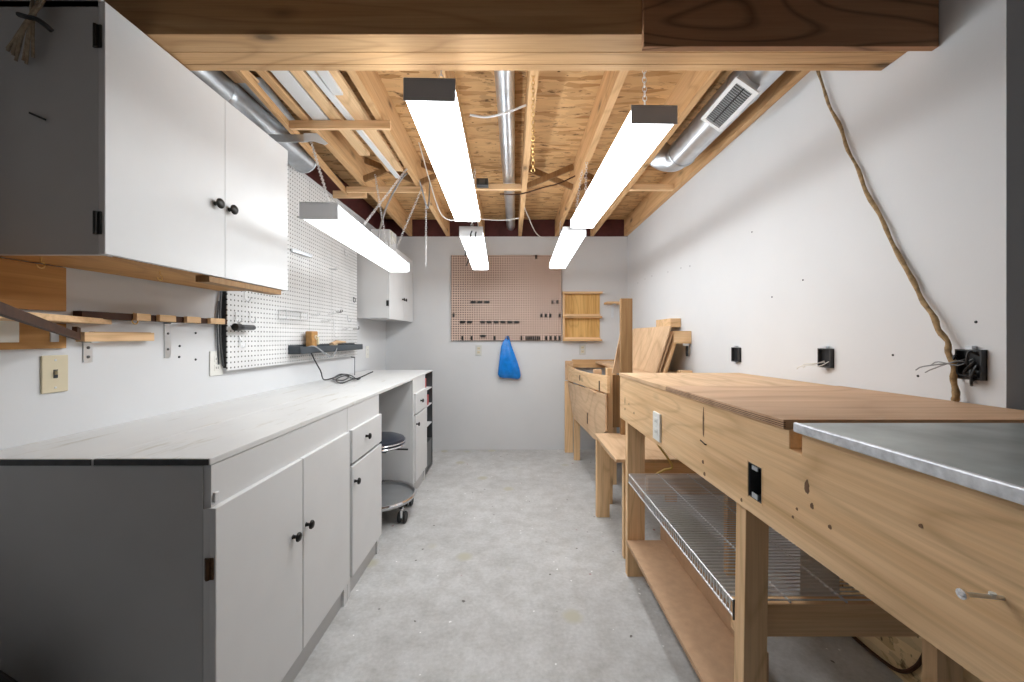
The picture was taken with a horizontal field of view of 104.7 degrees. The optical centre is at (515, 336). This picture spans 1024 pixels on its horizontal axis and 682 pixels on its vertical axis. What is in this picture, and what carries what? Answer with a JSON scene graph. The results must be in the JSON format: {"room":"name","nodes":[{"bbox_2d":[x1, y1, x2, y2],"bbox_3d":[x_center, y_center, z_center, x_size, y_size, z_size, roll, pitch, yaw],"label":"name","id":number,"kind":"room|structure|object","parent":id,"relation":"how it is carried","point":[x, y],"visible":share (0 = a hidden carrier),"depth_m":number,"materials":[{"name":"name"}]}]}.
{"room":"woodworking shop","nodes":[
{"label":"woodworking shop","id":0,"kind":"room"},
{"bbox_2d":[0,173,385,449],"bbox_3d":[-1.476,0.066,1.859,0.120,2.328,4.917,0,0,0],"label":"wall","id":1,"kind":"structure","parent":0,"point":[125,381],"depth_m":1.46,"materials":[{"name":"white paint"}]},
{"bbox_2d":[0,258,65,349],"bbox_3d":[-1.409,-0.090,0.968,0.011,0.251,0.535,0,0,0],"label":"board","id":2,"kind":"object","parent":1,"relation":"attached to","point":[23,285],"depth_m":1.15,"materials":[{"name":"wood"}]},
{"bbox_2d":[0,321,18,342],"bbox_3d":[-1.401,-0.020,1.091,0.006,0.070,0.043,0,0,0],"label":"blank plate","id":3,"kind":"object","parent":2,"relation":"attached to","point":[9,330],"visible":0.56,"depth_m":1.09,"materials":[{"name":"white plastic"}]},
{"bbox_2d":[50,332,58,341],"bbox_3d":[-1.402,0.000,1.201,0.004,0.030,0.022,0,0,0],"label":"metal clip","id":4,"kind":"object","parent":2,"relation":"attached to","point":[54,337],"visible":0.76,"depth_m":1.20,"materials":[{"name":"grey metal"}]},
{"bbox_2d":[40,355,67,393],"bbox_3d":[-1.407,0.113,1.211,0.017,0.114,0.070,0,0,0],"label":"light switch","id":5,"kind":"object","parent":1,"relation":"attached to","point":[53,368],"visible":1,"depth_m":1.21,"materials":[{"name":"beige plastic"}]},
{"bbox_2d":[0,312,111,323],"bbox_3d":[-1.302,-0.053,1.042,0.225,0.018,0.684,0,0,0],"label":"corner shelf","id":6,"kind":"object","parent":1,"relation":"attached to","point":[54,318],"visible":0.61,"depth_m":1.14,"materials":[{"name":"brown wood"}]},
{"bbox_2d":[83,342,99,361],"bbox_3d":[-1.401,0.049,1.305,0.030,0.068,0.028,0,0,0],"label":"bracket","id":7,"kind":"object","parent":1,"relation":"attached to","point":[87,346],"visible":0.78,"depth_m":1.30,"materials":[{"name":"metal"}]},
{"bbox_2d":[76,332,153,341],"bbox_3d":[-1.399,-0.001,1.393,0.031,0.032,0.245,0,0,0],"label":"tool rack","id":8,"kind":"object","parent":1,"relation":"attached to","point":[85,336],"visible":0.9,"depth_m":1.37,"materials":[{"name":"brown wood"}]},
{"bbox_2d":[0,302,80,339],"bbox_3d":[-1.203,-0.031,1.012,0.012,0.081,0.639,0,0,-38],"label":"notched arm","id":9,"kind":"object","parent":8,"relation":"attached to","point":[7,311],"visible":1,"depth_m":0.94},
{"bbox_2d":[0,0,287,294],"bbox_3d":[-1.233,-0.555,1.452,0.362,0.720,0.846,0,0,0],"label":"upper cabinet","id":10,"kind":"object","parent":1,"relation":"attached to","point":[136,167],"depth_m":1.11,"materials":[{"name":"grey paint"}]},
{"bbox_2d":[6,0,53,64],"bbox_3d":[-1.249,-0.816,1.008,0.128,0.228,0.037,0,0,0],"label":"bundle","id":11,"kind":"object","parent":10,"relation":"hanging from","point":[14,46],"visible":1,"depth_m":1.01,"materials":[{"name":"brown plant"}]},
{"bbox_2d":[73,311,226,324],"bbox_3d":[-1.393,-0.073,1.581,0.045,0.026,0.638,0,0,0],"label":"tool rack","id":12,"kind":"object","parent":1,"relation":"attached to","point":[104,315],"visible":0.95,"depth_m":1.48,"materials":[{"name":"brown wood"}]},
{"bbox_2d":[164,323,176,357],"bbox_3d":[-1.401,0.014,1.605,0.030,0.142,0.030,0,0,0],"label":"bracket","id":13,"kind":"object","parent":1,"relation":"attached to","point":[167,326],"visible":1,"depth_m":1.60,"materials":[{"name":"metal"}]},
{"bbox_2d":[209,351,222,375],"bbox_3d":[-1.412,0.124,1.865,0.008,0.116,0.080,0,0,0],"label":"wall outlet","id":14,"kind":"object","parent":1,"relation":"attached to","point":[215,369],"visible":0.99,"depth_m":1.85,"materials":[{"name":"white plastic"}]},
{"bbox_2d":[216,291,223,365],"bbox_3d":[-1.403,-0.040,1.878,0.017,0.361,0.039,0,0,0],"label":"power cable","id":15,"kind":"object","parent":1,"relation":"attached to","point":[219,303],"visible":0.89,"depth_m":1.87,"materials":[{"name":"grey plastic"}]},
{"bbox_2d":[221,164,356,370],"bbox_3d":[-1.399,-0.447,2.674,0.031,1.217,1.553,0,0,0],"label":"pegboard","id":16,"kind":"object","parent":1,"relation":"attached to","point":[313,288],"visible":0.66,"depth_m":2.53,"materials":[{"name":"wood"}]},
{"bbox_2d":[231,323,255,330],"bbox_3d":[-1.349,-0.048,1.967,0.036,0.036,0.141,0,0,0],"label":"flashlight","id":17,"kind":"object","parent":16,"relation":"attached to","point":[236,326],"visible":1,"depth_m":1.93,"materials":[{"name":"black plastic"}]},
{"bbox_2d":[278,310,307,319],"bbox_3d":[-1.357,-0.134,2.419,0.052,0.059,0.240,0,0,0],"label":"wire rack","id":18,"kind":"object","parent":16,"relation":"attached to","point":[278,310],"visible":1,"depth_m":2.40,"materials":[{"name":"metal"}]},
{"bbox_2d":[291,248,311,257],"bbox_3d":[-1.363,-0.536,2.523,0.012,0.024,0.199,0,0,5],"label":"bar","id":19,"kind":"object","parent":16,"relation":"attached to","point":[292,249],"visible":1,"depth_m":2.51,"materials":[{"name":"metal"}]},
{"bbox_2d":[288,343,362,353],"bbox_3d":[-1.346,0.077,2.894,0.074,0.055,0.982,0,0,0],"label":"tray","id":20,"kind":"object","parent":16,"relation":"attached to","point":[292,349],"visible":0.99,"depth_m":2.71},
{"bbox_2d":[305,331,318,346],"bbox_3d":[-1.334,0.033,2.593,0.058,0.143,0.079,0,0,0],"label":"wood block","id":21,"kind":"object","parent":20,"relation":"in","point":[312,339],"visible":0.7,"depth_m":2.56,"materials":[{"name":"brown wood"}]},
{"bbox_2d":[329,340,345,344],"bbox_3d":[-1.354,0.056,3.019,0.034,0.063,0.224,0,0,0],"label":"brush","id":22,"kind":"object","parent":20,"relation":"in","point":[336,342],"visible":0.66,"depth_m":2.97,"materials":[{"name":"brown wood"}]},
{"bbox_2d":[305,165,385,228],"bbox_3d":[-1.474,-1.190,2.006,0.124,0.183,4.611,0,0,0],"label":"trim","id":23,"kind":"structure","parent":1,"relation":"on","point":[359,206],"depth_m":3.42,"materials":[{"name":"wood"}]},
{"bbox_2d":[357,243,412,321],"bbox_3d":[-1.251,-0.496,3.895,0.326,0.668,0.810,0,0,0],"label":"upper cabinet","id":24,"kind":"object","parent":1,"relation":"attached to","point":[382,295],"visible":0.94,"depth_m":3.50,"materials":[{"name":"white paint"}]},
{"bbox_2d":[371,229,395,247],"bbox_3d":[-1.208,-0.900,3.650,0.185,0.140,0.200,0,0,0],"label":"metal box","id":25,"kind":"object","parent":24,"relation":"on","point":[390,236],"visible":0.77,"depth_m":3.55,"materials":[{"name":"white metal"}]},
{"bbox_2d":[237,71,732,219],"bbox_3d":[0.000,-1.294,2.075,3.200,0.020,4.750,0,0,0],"label":"ceiling","id":26,"kind":"structure","parent":0,"point":[565,100],"depth_m":2.43,"materials":[{"name":"wood"}]},
{"bbox_2d":[256,71,411,235],"bbox_3d":[-1.074,-1.191,2.155,0.038,0.184,4.314,0,0,-2],"label":"joist","id":27,"kind":"object","parent":26,"relation":"attached to","point":[338,145],"visible":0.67,"depth_m":2.52,"materials":[{"name":"brown wood"}]},
{"bbox_2d":[223,71,258,82],"bbox_3d":[-1.167,-1.110,1.522,0.105,0.010,0.395,0,0,0],"label":"panel","id":28,"kind":"object","parent":27,"relation":"on","point":[232,75],"visible":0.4,"depth_m":1.68,"materials":[{"name":"brown wood"}]},
{"bbox_2d":[235,71,347,194],"bbox_3d":[-1.173,-1.080,2.140,0.022,0.034,1.630,0,0,-6],"label":"strip","id":29,"kind":"object","parent":27,"relation":"attached to","point":[245,76],"visible":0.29,"depth_m":1.92,"materials":[{"name":"brown wood"}]},
{"bbox_2d":[289,120,390,129],"bbox_3d":[-0.890,-1.077,2.010,0.510,0.041,0.020,0,0,0],"label":"board","id":30,"kind":"object","parent":27,"relation":"attached to","point":[293,124],"visible":1,"depth_m":2.00,"materials":[{"name":"brown wood"}]},
{"bbox_2d":[271,71,329,119],"bbox_3d":[-0.983,-1.111,1.695,0.078,0.019,0.732,0,0,-1],"label":"board","id":31,"kind":"object","parent":30,"relation":"on","point":[287,79],"visible":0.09,"depth_m":1.80,"materials":[{"name":"white paint"}]},
{"bbox_2d":[290,71,369,155],"bbox_3d":[-0.913,-1.111,1.865,0.063,0.019,1.070,0,0,0],"label":"board","id":32,"kind":"object","parent":30,"relation":"on","point":[304,79],"visible":0.56,"depth_m":1.89,"materials":[{"name":"brown wood"}]},
{"bbox_2d":[333,191,366,197],"bbox_3d":[-1.245,-1.071,2.970,0.250,0.053,0.020,0,0,0],"label":"board","id":33,"kind":"object","parent":27,"relation":"attached to","point":[336,194],"visible":0.76,"depth_m":2.96,"materials":[{"name":"brown wood"}]},
{"bbox_2d":[363,157,413,182],"bbox_3d":[-0.900,-1.191,2.811,0.368,0.183,0.040,0,0,0],"label":"cross bridging","id":34,"kind":"object","parent":27,"relation":"attached to","point":[381,170],"visible":0.5,"depth_m":2.81,"materials":[{"name":"brown wood"}]},
{"bbox_2d":[347,71,449,235],"bbox_3d":[-0.692,-1.191,2.155,0.038,0.184,4.313,0,0,-1],"label":"joist","id":35,"kind":"object","parent":26,"relation":"attached to","point":[369,84],"visible":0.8,"depth_m":2.24,"materials":[{"name":"brown wood"}]},
{"bbox_2d":[299,142,422,271],"bbox_3d":[-0.869,-0.787,2.228,0.394,0.634,1.312,0,0,0],"label":"fluorescent light","id":36,"kind":"object","parent":35,"relation":"hanging from","point":[329,217],"visible":0.96,"depth_m":1.87,"materials":[{"name":"white"}]},
{"bbox_2d":[346,186,425,192],"bbox_3d":[-0.947,-1.077,2.890,0.574,0.041,0.020,0,0,0],"label":"board","id":37,"kind":"object","parent":35,"relation":"attached to","point":[349,189],"visible":1,"depth_m":2.88,"materials":[{"name":"brown wood"}]},
{"bbox_2d":[420,161,437,184],"bbox_3d":[-0.519,-1.191,2.871,0.352,0.183,0.040,0,0,0],"label":"cross bridging","id":38,"kind":"object","parent":35,"relation":"attached to","point":[425,180],"visible":0.25,"depth_m":2.85,"materials":[{"name":"brown wood"}]},
{"bbox_2d":[378,172,429,238],"bbox_3d":[-0.767,-0.929,2.783,0.158,0.770,0.853,0,0,15],"label":"power cable","id":39,"kind":"object","parent":26,"relation":"hanging from","point":[405,174],"visible":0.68,"depth_m":2.75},
{"bbox_2d":[418,142,454,220],"bbox_3d":[-0.557,-1.111,2.698,0.392,0.585,0.090,0,0,-37],"label":"power cable","id":40,"kind":"object","parent":26,"relation":"hanging from","point":[418,142],"visible":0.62,"depth_m":2.73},
{"bbox_2d":[436,71,484,235],"bbox_3d":[-0.320,-1.191,2.155,0.038,0.184,4.312,0,0,-1],"label":"joist","id":41,"kind":"object","parent":26,"relation":"attached to","point":[446,74],"visible":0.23,"depth_m":2.53,"materials":[{"name":"brown wood"}]},
{"bbox_2d":[403,71,479,221],"bbox_3d":[-0.272,-0.898,1.779,0.152,0.408,1.238,0,0,-2],"label":"fluorescent light","id":42,"kind":"object","parent":41,"relation":"hanging from","point":[432,103],"visible":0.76,"depth_m":1.38,"materials":[{"name":"white"}]},
{"bbox_2d":[459,170,488,269],"bbox_3d":[-0.308,-0.871,3.150,0.152,0.463,1.261,0,0,-2],"label":"fluorescent light","id":43,"kind":"object","parent":41,"relation":"hanging from","point":[478,259],"visible":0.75,"depth_m":2.76,"materials":[{"name":"white"}]},
{"bbox_2d":[518,71,538,235],"bbox_3d":[0.073,-1.191,2.155,0.038,0.184,4.312,0,0,-1],"label":"joist","id":44,"kind":"object","parent":26,"relation":"attached to","point":[527,141],"visible":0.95,"depth_m":2.23,"materials":[{"name":"brown wood"}]},
{"bbox_2d":[470,71,525,230],"bbox_3d":[-0.087,-1.170,2.349,0.282,0.158,3.889,0,0,0],"label":"duct","id":45,"kind":"object","parent":44,"relation":"attached to","point":[504,80],"visible":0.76,"depth_m":2.20,"materials":[{"name":"metal"}]},
{"bbox_2d":[474,184,521,190],"bbox_3d":[-0.134,-1.123,2.959,0.359,0.041,0.038,0,0,0],"label":"board","id":46,"kind":"object","parent":44,"relation":"attached to","point":[492,187],"visible":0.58,"depth_m":2.94,"materials":[{"name":"brown wood"}]},
{"bbox_2d":[476,178,488,187],"bbox_3d":[-0.242,-1.130,2.897,0.085,0.050,0.065,0,0,0],"label":"junction box","id":47,"kind":"object","parent":46,"relation":"attached to","point":[480,182],"visible":1,"depth_m":2.87,"materials":[{"name":"grey metal"}]},
{"bbox_2d":[531,75,534,172],"bbox_3d":[0.073,-0.901,1.660,0.012,0.424,0.012,0,0,45],"label":"hanging chain","id":48,"kind":"object","parent":44,"relation":"hanging from","point":[531,75],"visible":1,"depth_m":1.66,"materials":[{"name":"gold metal"}]},
{"bbox_2d":[525,209,558,239],"bbox_3d":[0.175,-1.095,3.788,0.209,0.088,1.187,0,0,21],"label":"power cable","id":49,"kind":"object","parent":44,"relation":"attached to","point":[525,209],"visible":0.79,"depth_m":4.12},
{"bbox_2d":[527,164,573,189],"bbox_3d":[0.257,-1.191,2.941,0.362,0.183,0.040,0,0,0],"label":"cross bridging","id":50,"kind":"object","parent":44,"relation":"attached to","point":[553,176],"visible":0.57,"depth_m":2.92,"materials":[{"name":"brown wood"}]},
{"bbox_2d":[555,71,627,235],"bbox_3d":[0.449,-1.191,2.155,0.038,0.184,4.311,0,0,0],"label":"joist","id":51,"kind":"object","parent":26,"relation":"attached to","point":[611,84],"visible":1,"depth_m":2.23,"materials":[{"name":"brown wood"}]},
{"bbox_2d":[500,175,574,194],"bbox_3d":[0.196,-1.113,2.850,0.616,0.179,0.010,0,0,0],"label":"power cable","id":52,"kind":"object","parent":51,"relation":"hanging from","point":[574,175],"visible":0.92,"depth_m":2.85,"materials":[{"name":"brown plastic"}]},
{"bbox_2d":[550,172,585,268],"bbox_3d":[0.388,-0.873,3.142,0.152,0.458,1.204,0,0,1],"label":"fluorescent light","id":53,"kind":"object","parent":51,"relation":"hanging from","point":[570,239],"visible":0.88,"depth_m":2.79,"materials":[{"name":"white"}]},
{"bbox_2d":[578,172,621,192],"bbox_3d":[0.641,-1.191,3.001,0.362,0.183,0.040,0,0,0],"label":"cross bridging","id":54,"kind":"object","parent":51,"relation":"attached to","point":[589,176],"visible":0.14,"depth_m":2.98,"materials":[{"name":"brown wood"}]},
{"bbox_2d":[570,71,676,227],"bbox_3d":[0.439,-0.903,1.903,0.152,0.418,1.235,0,0,-1],"label":"fluorescent light","id":55,"kind":"object","parent":51,"relation":"hanging from","point":[645,126],"visible":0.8,"depth_m":1.53,"materials":[{"name":"white"}]},
{"bbox_2d":[590,71,720,235],"bbox_3d":[0.834,-1.191,2.155,0.038,0.184,4.311,0,0,0],"label":"joist","id":56,"kind":"object","parent":26,"relation":"attached to","point":[692,85],"visible":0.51,"depth_m":1.96,"materials":[{"name":"brown wood"}]},
{"bbox_2d":[624,71,809,235],"bbox_3d":[1.203,-1.192,2.155,0.038,0.182,4.311,0,0,0],"label":"joist","id":57,"kind":"object","parent":26,"relation":"attached to","point":[653,200],"visible":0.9,"depth_m":2.37,"materials":[{"name":"brown wood"}]},
{"bbox_2d":[629,184,673,190],"bbox_3d":[1.018,-1.123,2.969,0.331,0.041,0.038,0,0,0],"label":"board","id":58,"kind":"object","parent":57,"relation":"attached to","point":[636,187],"visible":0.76,"depth_m":2.95,"materials":[{"name":"brown wood"}]},
{"bbox_2d":[816,71,960,401],"bbox_3d":[1.204,-0.476,1.325,0.030,1.305,0.517,0,0,0],"label":"rope","id":59,"kind":"object","parent":57,"relation":"hanging from","point":[955,391],"visible":0.91,"depth_m":1.22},
{"bbox_2d":[650,71,784,171],"bbox_3d":[0.961,-1.146,1.510,0.313,0.293,2.218,0,0,0],"label":"duct","id":60,"kind":"object","parent":26,"relation":"attached to","point":[741,89],"visible":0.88,"depth_m":1.89,"materials":[{"name":"metal"}]},
{"bbox_2d":[386,237,626,449],"bbox_3d":[0.019,0.066,4.377,3.110,2.328,0.120,0,0,0],"label":"wall","id":61,"kind":"structure","parent":0,"point":[474,408],"depth_m":4.32,"materials":[{"name":"white paint"}]},
{"bbox_2d":[475,345,481,355],"bbox_3d":[-0.402,0.145,4.313,0.070,0.114,0.008,0,0,0],"label":"wall outlet","id":62,"kind":"object","parent":61,"relation":"attached to","point":[478,348],"visible":1,"depth_m":4.31,"materials":[{"name":"white plastic"}]},
{"bbox_2d":[451,255,560,340],"bbox_3d":[-0.100,-0.425,4.306,1.200,0.930,0.022,0,0,0],"label":"pegboard","id":63,"kind":"object","parent":61,"relation":"attached to","point":[521,288],"visible":0.84,"depth_m":4.29,"materials":[{"name":"brown wood"}]},
{"bbox_3d":[-0.082,0.011,4.280,0.022,0.043,0.030,0,0,0],"label":"hook","id":64,"kind":"object","parent":63,"relation":"attached to","visible":0},
{"bbox_2d":[498,336,520,378],"bbox_3d":[-0.067,0.224,4.256,0.247,0.468,0.058,0,0,0],"label":"plastic bag","id":65,"kind":"object","parent":64,"relation":"hanging from","point":[508,367],"visible":1,"depth_m":4.24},
{"bbox_2d":[386,220,626,236],"bbox_3d":[-0.131,-1.190,4.375,2.810,0.183,0.124,0,0,0],"label":"trim","id":66,"kind":"structure","parent":61,"relation":"on","point":[543,228],"depth_m":4.31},
{"bbox_2d":[562,291,602,340],"bbox_3d":[0.721,-0.223,4.277,0.430,0.533,0.078,0,0,0],"label":"cubby shelf","id":67,"kind":"object","parent":61,"relation":"attached to","point":[581,316],"visible":1,"depth_m":4.30,"materials":[{"name":"brown wood"}]},
{"bbox_2d":[579,344,585,354],"bbox_3d":[0.732,0.137,4.313,0.070,0.114,0.008,0,0,0],"label":"wall outlet","id":68,"kind":"object","parent":61,"relation":"attached to","point":[582,347],"visible":1,"depth_m":4.31,"materials":[{"name":"white plastic"}]},
{"bbox_2d":[604,301,619,317],"bbox_3d":[1.090,-0.292,4.237,0.250,0.164,0.159,0,0,0],"label":"shelf","id":69,"kind":"object","parent":61,"relation":"attached to","point":[612,303],"visible":0.56,"depth_m":4.26,"materials":[{"name":"brown wood"}]},
{"bbox_2d":[104,0,938,70],"bbox_3d":[-0.096,-0.968,1.230,2.636,0.260,0.181,0,0,0],"label":"support beam","id":70,"kind":"structure","parent":0,"point":[202,35],"depth_m":1.16,"materials":[{"name":"brown wood"}]},
{"bbox_2d":[191,71,316,172],"bbox_3d":[-1.300,-1.085,1.370,0.158,0.158,2.136,0,0,0],"label":"duct","id":71,"kind":"object","parent":70,"relation":"attached to","point":[233,93],"visible":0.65,"depth_m":1.87,"materials":[{"name":"metal"}]},
{"bbox_2d":[238,77,294,125],"bbox_3d":[-1.170,-1.127,1.930,0.130,0.013,0.420,0,0,0],"label":"metal panning","id":72,"kind":"object","parent":71,"relation":"on","point":[262,83],"visible":0.29,"depth_m":1.86,"materials":[{"name":"metal"}]},
{"bbox_2d":[268,133,327,144],"bbox_3d":[-1.165,-0.981,1.976,0.470,0.058,0.038,0,0,0],"label":"bracket","id":73,"kind":"object","parent":71,"relation":"attached to","point":[306,137],"visible":0.73,"depth_m":1.96,"materials":[{"name":"metal"}]},
{"bbox_2d":[317,71,342,94],"bbox_3d":[-0.802,-1.107,1.565,0.045,0.013,0.471,0,0,-1],"label":"board","id":74,"kind":"object","parent":70,"relation":"on","point":[326,76],"visible":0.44,"depth_m":1.71,"materials":[{"name":"white paint"}]},
{"bbox_2d":[306,71,398,177],"bbox_3d":[-0.839,-1.107,2.035,0.030,0.012,1.412,0,0,2],"label":"metal strip","id":75,"kind":"object","parent":70,"relation":"on","point":[314,75],"visible":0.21,"depth_m":1.95,"materials":[{"name":"white metal"}]},
{"bbox_2d":[316,71,402,170],"bbox_3d":[-0.806,-1.125,1.995,0.117,0.019,1.330,0,0,0],"label":"board","id":76,"kind":"object","parent":75,"relation":"on","point":[349,100],"visible":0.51,"depth_m":1.98,"materials":[{"name":"brown wood"}]},
{"bbox_2d":[293,450,903,681],"bbox_3d":[0.000,1.280,1.450,6.400,0.100,6.100,0,0,0],"label":"floor","id":77,"kind":"structure","parent":0,"point":[502,566],"depth_m":1.84,"materials":[{"name":"concrete"}]},
{"bbox_2d":[0,670,17,681],"bbox_3d":[-1.215,0.970,0.858,0.354,0.520,0.288,0,0,0],"label":"bag","id":78,"kind":"object","parent":77,"relation":"on","point":[4,677],"visible":1,"depth_m":0.92,"materials":[{"name":"black plastic"}]},
{"bbox_2d":[0,408,349,681],"bbox_3d":[-1.075,0.779,1.416,0.678,0.902,0.838,0,0,0],"label":"base cabinet","id":79,"kind":"object","parent":77,"relation":"on","point":[109,573],"depth_m":1.01,"materials":[{"name":"white paint"}]},
{"bbox_2d":[0,373,424,465],"bbox_3d":[-1.097,0.319,2.211,0.636,0.018,2.418,0,0,0],"label":"countertop","id":80,"kind":"structure","parent":79,"relation":"on","point":[209,434],"depth_m":1.32,"materials":[{"name":"laminate"}]},
{"bbox_2d":[311,353,372,383],"bbox_3d":[-1.194,0.207,2.890,0.367,0.209,0.614,0,0,-7],"label":"lead","id":81,"kind":"object","parent":80,"relation":"on","point":[338,375],"visible":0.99,"depth_m":2.74,"materials":[{"name":"black plastic"}]},
{"bbox_2d":[347,395,381,600],"bbox_3d":[-1.075,0.779,2.050,0.678,0.902,0.424,0,0,0],"label":"base cabinet","id":82,"kind":"object","parent":77,"relation":"on","point":[364,420],"visible":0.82,"depth_m":2.01,"materials":[{"name":"white paint"}]},
{"bbox_2d":[356,370,432,474],"bbox_3d":[-1.098,0.761,3.592,0.616,0.897,0.335,0,0,0],"label":"storage unit","id":83,"kind":"object","parent":77,"relation":"on","point":[428,373],"visible":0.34,"depth_m":3.73,"materials":[{"name":"white wood"}]},
{"bbox_2d":[379,432,416,522],"bbox_3d":[-0.945,0.954,2.720,0.518,0.548,0.518,0,0,0],"label":"stool","id":84,"kind":"object","parent":77,"relation":"on","point":[395,493],"visible":0.45,"depth_m":2.70,"materials":[{"name":"grey metal"}]},
{"bbox_2d":[379,375,426,488],"bbox_3d":[-1.075,0.779,3.214,0.678,0.902,0.408,0,0,0],"label":"base cabinet","id":85,"kind":"object","parent":77,"relation":"on","point":[403,409],"visible":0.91,"depth_m":3.01,"materials":[{"name":"white paint"}]},
{"bbox_2d":[565,359,676,503],"bbox_3d":[0.871,0.730,3.494,0.689,1.000,1.588,0,0,0],"label":"workbench","id":86,"kind":"object","parent":77,"relation":"on","point":[595,407],"visible":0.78,"depth_m":3.28,"materials":[{"name":"brown wood"}]},
{"bbox_2d":[612,335,619,373],"bbox_3d":[0.740,0.107,2.773,0.136,0.295,0.036,0,0,-17],"label":"plywood offcut","id":87,"kind":"object","parent":86,"relation":"on","point":[616,367],"visible":0.26,"depth_m":2.76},
{"bbox_2d":[632,326,671,372],"bbox_3d":[1.032,0.090,3.185,0.116,0.334,0.870,0,0,0],"label":"plywood sheet","id":88,"kind":"object","parent":86,"relation":"on","point":[648,344],"visible":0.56,"depth_m":3.03,"materials":[{"name":"wood"}]},
{"bbox_2d":[657,331,672,372],"bbox_3d":[1.054,0.108,3.135,0.112,0.297,0.730,0,0,0],"label":"plywood sheet","id":89,"kind":"object","parent":86,"relation":"on","point":[671,332],"visible":0.25,"depth_m":2.77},
{"bbox_2d":[660,342,675,372],"bbox_3d":[1.085,0.126,3.083,0.109,0.262,0.635,0,0,0],"label":"plywood sheet","id":90,"kind":"object","parent":86,"relation":"on","point":[672,345],"visible":0.24,"depth_m":2.77,"materials":[{"name":"brown wood"}]},
{"bbox_2d":[677,370,692,372],"bbox_3d":[1.173,0.244,2.735,0.085,0.026,0.050,0,0,0],"label":"wood block","id":91,"kind":"object","parent":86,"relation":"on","point":[678,371],"visible":0.56,"depth_m":2.71,"materials":[{"name":"brown wood"}]},
{"bbox_2d":[594,433,698,558],"bbox_3d":[0.885,0.950,2.453,0.674,0.561,0.585,0,0,0],"label":"table","id":92,"kind":"object","parent":77,"relation":"on","point":[608,445],"visible":0.49,"depth_m":2.41,"materials":[{"name":"brown wood"}]},
{"bbox_2d":[620,298,631,434],"bbox_3d":[0.761,0.202,2.720,0.078,0.932,0.040,0,0,0],"label":"wood post","id":93,"kind":"object","parent":92,"relation":"on","point":[625,303],"visible":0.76,"depth_m":2.70,"materials":[{"name":"wood"}]},
{"bbox_2d":[619,373,1023,681],"bbox_3d":[0.942,0.696,1.154,0.764,1.068,2.008,0,0,0],"label":"workbench","id":94,"kind":"object","parent":77,"relation":"on","point":[911,501],"visible":0.96,"depth_m":0.82,"materials":[{"name":"brown wood"}]},
{"bbox_2d":[653,411,661,442],"bbox_3d":[0.565,0.357,1.577,0.011,0.110,0.075,0,0,0],"label":"outlet","id":95,"kind":"object","parent":94,"relation":"attached to","point":[657,418],"visible":1,"depth_m":1.56,"materials":[{"name":"white plastic"}]},
{"bbox_2d":[654,445,672,474],"bbox_3d":[0.770,0.582,2.106,0.139,0.387,0.056,0,0,-23],"label":"power cable","id":96,"kind":"object","parent":94,"relation":"hanging from","point":[660,448],"visible":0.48,"depth_m":2.10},
{"bbox_2d":[626,540,733,681],"bbox_3d":[0.663,1.049,1.607,0.190,0.018,0.833,0,0,0],"label":"shelf","id":97,"kind":"object","parent":94,"relation":"attached to","point":[706,638],"depth_m":1.50,"materials":[{"name":"wood"}]},
{"bbox_2d":[628,474,870,619],"bbox_3d":[0.782,0.724,1.534,0.412,0.053,0.975,0,0,0],"label":"wire shelf","id":98,"kind":"object","parent":94,"relation":"on","point":[638,488],"visible":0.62,"depth_m":1.40,"materials":[{"name":"metal"}]},
{"bbox_2d":[955,588,1004,600],"bbox_3d":[0.551,0.302,0.463,0.059,0.014,0.012,0,0,0],"label":"bolt","id":99,"kind":"object","parent":94,"relation":"attached to","point":[961,593],"visible":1,"depth_m":0.46,"materials":[{"name":"metal"}]},
{"bbox_2d":[988,591,996,598],"bbox_3d":[0.558,0.302,0.462,0.006,0.005,0.006,0,0,-22],"label":"washer","id":100,"kind":"object","parent":99,"relation":"in","point":[991,595],"depth_m":0.46,"materials":[{"name":"silver metal"}]},
{"bbox_2d":[852,637,921,673],"bbox_3d":[1.377,0.918,1.472,0.016,0.617,0.377,0,0,0],"label":"power cable","id":101,"kind":"object","parent":77,"relation":"on","point":[918,663],"visible":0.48,"depth_m":1.43,"materials":[{"name":"black plastic"}]},
{"bbox_2d":[627,0,1023,594],"bbox_3d":[1.398,-0.027,2.651,0.352,2.514,3.332,0,0,0],"label":"wall","id":102,"kind":"structure","parent":0,"point":[776,250],"depth_m":1.37,"materials":[{"name":"white paint"}]},
{"bbox_2d":[656,318,680,327],"bbox_3d":[1.184,-0.105,3.070,0.078,0.066,0.300,0,0,0],"label":"wood block","id":103,"kind":"object","parent":102,"relation":"attached to","point":[674,322],"visible":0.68,"depth_m":2.94,"materials":[{"name":"brown wood"}]},
{"bbox_2d":[671,331,690,342],"bbox_3d":[1.164,0.002,2.772,0.118,0.087,0.055,0,0,0],"label":"wood block","id":104,"kind":"object","parent":102,"relation":"attached to","point":[678,336],"visible":0.89,"depth_m":2.75,"materials":[{"name":"brown wood"}]},
{"bbox_2d":[731,346,740,363],"bbox_3d":[1.216,0.097,2.177,0.016,0.098,0.072,0,0,0],"label":"electrical box","id":105,"kind":"object","parent":102,"relation":"attached to","point":[735,351],"visible":1,"depth_m":2.18,"materials":[{"name":"black plastic"}]},
{"bbox_2d":[797,346,833,369],"bbox_3d":[1.197,0.085,1.585,0.053,0.099,0.137,0,0,0],"label":"electrical box","id":106,"kind":"object","parent":102,"relation":"attached to","point":[825,356],"visible":1,"depth_m":1.55,"materials":[{"name":"black plastic"}]},
{"bbox_2d":[839,577,982,681],"bbox_3d":[1.392,0.884,1.340,0.012,0.689,0.700,0,0,0],"label":"board","id":107,"kind":"object","parent":102,"relation":"attached to","point":[900,652],"visible":0.02,"depth_m":1.42,"materials":[{"name":"wood"}]},
{"bbox_2d":[915,346,986,385],"bbox_3d":[1.197,0.077,1.094,0.053,0.108,0.139,0,0,0],"label":"electrical box","id":108,"kind":"object","parent":102,"relation":"attached to","point":[971,366],"visible":1,"depth_m":1.05,"materials":[{"name":"black plastic"}]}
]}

